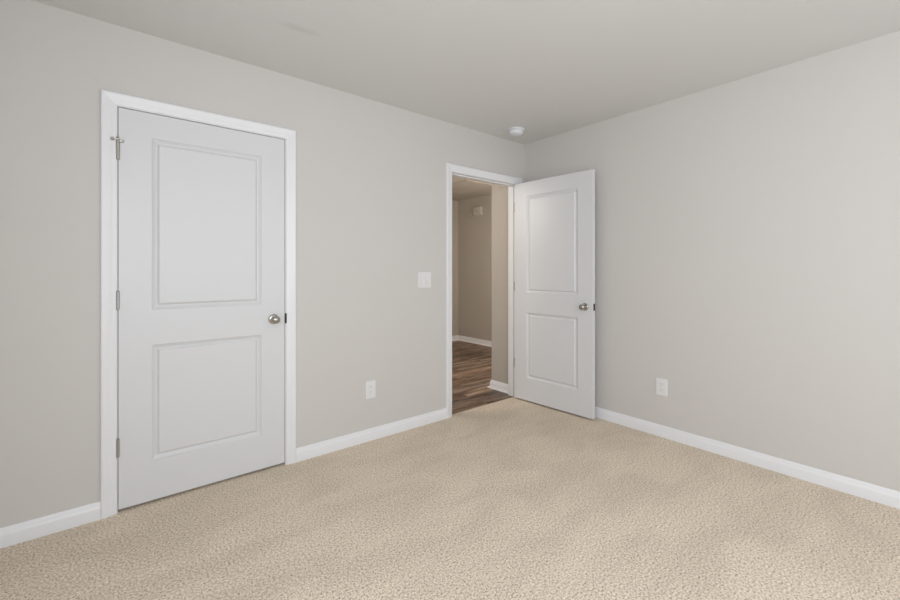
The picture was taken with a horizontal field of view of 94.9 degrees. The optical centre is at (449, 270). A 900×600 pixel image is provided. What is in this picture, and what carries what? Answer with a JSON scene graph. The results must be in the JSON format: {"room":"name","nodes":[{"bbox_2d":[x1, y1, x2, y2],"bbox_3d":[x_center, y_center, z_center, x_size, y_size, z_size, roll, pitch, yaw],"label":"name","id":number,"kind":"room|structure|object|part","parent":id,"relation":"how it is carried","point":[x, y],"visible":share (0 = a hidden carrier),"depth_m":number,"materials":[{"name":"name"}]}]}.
{"room":"empty bedroom","nodes":[
{"label":"empty bedroom","id":0,"kind":"room"},
{"bbox_2d":[0,0,524,527],"bbox_3d":[-0.803,-0.007,2.846,3.864,2.440,0.114,0,0,-39],"label":"wall","id":1,"kind":"structure","parent":0,"point":[371,174],"depth_m":2.27,"materials":[{"name":"grey paint"}]},
{"bbox_2d":[0,501,99,548],"bbox_3d":[-1.939,1.171,1.833,0.594,0.084,0.014,0,0,-39],"label":"baseboard","id":2,"kind":"structure","parent":1,"relation":"attached to","point":[21,532],"depth_m":1.90,"materials":[{"name":"white paint"}]},
{"bbox_2d":[110,107,284,509],"bbox_3d":[-1.349,0.190,2.305,0.844,2.019,0.102,0,0,-39],"label":"door","id":3,"kind":"structure","parent":1,"relation":"in","point":[200,295],"depth_m":2.28,"materials":[{"name":"white paint"}]},
{"bbox_3d":[-1.063,0.297,2.515,0.049,0.049,0.063,0,0,-39],"label":"knob","id":4,"kind":"part","parent":3,"relation":"part of","materials":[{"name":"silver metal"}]},
{"bbox_2d":[100,89,295,518],"bbox_3d":[-1.378,0.165,2.364,0.948,2.105,0.131,0,0,-39],"label":"door frame","id":5,"kind":"structure","parent":1,"relation":"attached to","point":[110,101],"depth_m":2.05,"materials":[{"name":"white paint"}]},
{"bbox_3d":[-1.685,0.163,2.039,0.060,2.101,0.017,0,0,-39],"label":"casing","id":6,"kind":"part","parent":5,"relation":"part of","materials":[{"name":"white paint"}]},
{"bbox_3d":[-1.342,-0.858,2.320,0.948,0.060,0.017,0,0,-39],"label":"head casing","id":7,"kind":"part","parent":5,"relation":"part of","materials":[{"name":"white paint"}]},
{"bbox_3d":[-0.999,0.163,2.601,0.060,2.101,0.017,0,0,-39],"label":"casing","id":8,"kind":"part","parent":5,"relation":"part of","materials":[{"name":"white paint"}]},
{"bbox_2d":[365,380,375,398],"bbox_3d":[-0.568,0.851,2.959,0.080,0.125,0.009,0,0,-39],"label":"electrical outlet","id":9,"kind":"object","parent":1,"relation":"attached to","point":[370,386],"visible":1,"depth_m":2.96,"materials":[{"name":"white plastic"}]},
{"bbox_2d":[296,408,446,461],"bbox_3d":[-0.503,1.171,3.010,1.224,0.084,0.014,0,0,-39],"label":"baseboard","id":10,"kind":"structure","parent":1,"relation":"attached to","point":[345,441],"depth_m":2.93,"materials":[{"name":"white paint"}]},
{"bbox_2d":[418,272,430,287],"bbox_3d":[-0.197,0.072,3.260,0.125,0.125,0.015,0,0,-39],"label":"light switch","id":11,"kind":"object","parent":1,"relation":"attached to","point":[424,278],"visible":1,"depth_m":3.26,"materials":[{"name":"white plastic"}]},
{"bbox_2d":[446,163,522,418],"bbox_3d":[0.299,0.165,3.738,0.939,2.105,0.131,0,0,-39],"label":"door frame","id":12,"kind":"structure","parent":1,"relation":"attached to","point":[454,170],"depth_m":3.67,"materials":[{"name":"white paint"}]},
{"bbox_3d":[-0.005,0.163,3.416,0.060,2.101,0.017,0,0,-39],"label":"casing","id":13,"kind":"part","parent":12,"relation":"part of","materials":[{"name":"white paint"}]},
{"bbox_3d":[0.335,-0.858,3.694,0.939,0.060,0.017,0,0,-39],"label":"head casing","id":14,"kind":"part","parent":12,"relation":"part of","materials":[{"name":"white paint"}]},
{"bbox_2d":[515,169,594,418],"bbox_3d":[0.894,0.190,3.639,0.170,2.019,0.808,0,0,-42],"label":"door","id":15,"kind":"structure","parent":12,"relation":"attached to","point":[555,216],"depth_m":3.58,"materials":[{"name":"white paint"}]},
{"bbox_3d":[1.079,0.295,3.357,0.063,0.049,0.049,0,0,-42],"label":"knob","id":16,"kind":"part","parent":15,"relation":"part of","materials":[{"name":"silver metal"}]},
{"bbox_2d":[0,340,899,599],"bbox_3d":[0.348,1.243,2.798,5.355,0.060,7.180,0,0,-39],"label":"floor","id":17,"kind":"structure","parent":0,"point":[513,498],"depth_m":1.94,"materials":[{"name":"beige carpet"}]},
{"bbox_2d":[452,200,457,335],"bbox_3d":[-1.519,-0.005,5.983,4.205,2.444,0.114,0,0,-39],"label":"wall","id":18,"kind":"structure","parent":0,"point":[454,203],"depth_m":7.22,"materials":[{"name":"beige paint"}]},
{"bbox_2d":[32,0,899,200],"bbox_3d":[0.348,-1.267,2.798,5.583,0.080,7.408,0,0,-39],"label":"ceiling","id":19,"kind":"structure","parent":0,"point":[545,68],"depth_m":2.23,"materials":[{"name":"beige paint"}]},
{"bbox_2d":[452,180,491,193],"bbox_3d":[0.213,-1.220,6.062,0.615,0.014,0.800,0,0,-39],"label":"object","id":20,"kind":"structure","parent":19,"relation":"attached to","point":[465,186],"depth_m":6.00,"materials":[{"name":"beige paint"}]},
{"bbox_2d":[508,127,523,135],"bbox_3d":[0.575,-1.202,3.594,0.142,0.049,0.142,0,0,-39],"label":"smoke detector","id":21,"kind":"object","parent":19,"relation":"attached to","point":[514,131],"visible":1,"depth_m":3.55,"materials":[{"name":"white plastic"}]},
{"bbox_2d":[458,194,491,340],"bbox_3d":[0.937,-0.005,6.393,0.114,2.444,2.594,0,0,-39],"label":"wall","id":22,"kind":"structure","parent":0,"point":[475,232],"depth_m":6.94,"materials":[{"name":"beige paint"}]},
{"bbox_2d":[474,206,482,215],"bbox_3d":[0.461,-0.987,6.846,0.048,0.142,0.174,0,0,-39],"label":"door chime","id":23,"kind":"object","parent":22,"relation":"attached to","point":[478,211],"visible":1,"depth_m":6.80,"materials":[{"name":"beige plastic"}]},
{"bbox_2d":[492,184,507,383],"bbox_3d":[1.165,-0.005,4.718,1.657,2.444,0.286,0,0,-39],"label":"wall","id":24,"kind":"structure","parent":0,"point":[499,192],"depth_m":4.21,"materials":[{"name":"beige paint"}]},
{"bbox_2d":[452,335,507,393],"bbox_3d":[-0.606,1.175,4.869,4.205,0.084,2.766,0,0,-39],"label":"baseboard","id":25,"kind":"structure","parent":24,"relation":"attached to","point":[456,337],"depth_m":6.68,"materials":[{"name":"white paint"}]},
{"bbox_3d":[-0.697,1.208,4.980,4.177,0.019,2.452,0,0,-39],"label":"shoe moulding","id":26,"kind":"part","parent":25,"relation":"part of","materials":[{"name":"white paint"}]},
{"bbox_3d":[1.138,1.208,4.715,1.674,0.019,0.317,0,0,-39],"label":"shoe moulding","id":27,"kind":"part","parent":25,"relation":"part of","materials":[{"name":"white paint"}]},
{"bbox_2d":[525,31,899,491],"bbox_3d":[2.134,-0.007,2.400,0.114,2.440,4.528,0,0,-39],"label":"wall","id":28,"kind":"structure","parent":0,"point":[747,230],"depth_m":2.57,"materials":[{"name":"grey paint"}]},
{"bbox_2d":[656,377,667,396],"bbox_3d":[1.546,0.850,3.021,0.009,0.125,0.080,0,0,-39],"label":"electrical outlet","id":29,"kind":"object","parent":28,"relation":"attached to","point":[661,384],"visible":1,"depth_m":3.02,"materials":[{"name":"white plastic"}]},
{"bbox_2d":[595,406,899,508],"bbox_3d":[2.073,1.171,2.350,0.045,0.084,4.300,0,0,-39],"label":"baseboard","id":30,"kind":"structure","parent":28,"relation":"attached to","point":[889,497],"depth_m":2.53,"materials":[{"name":"white paint"}]}
]}

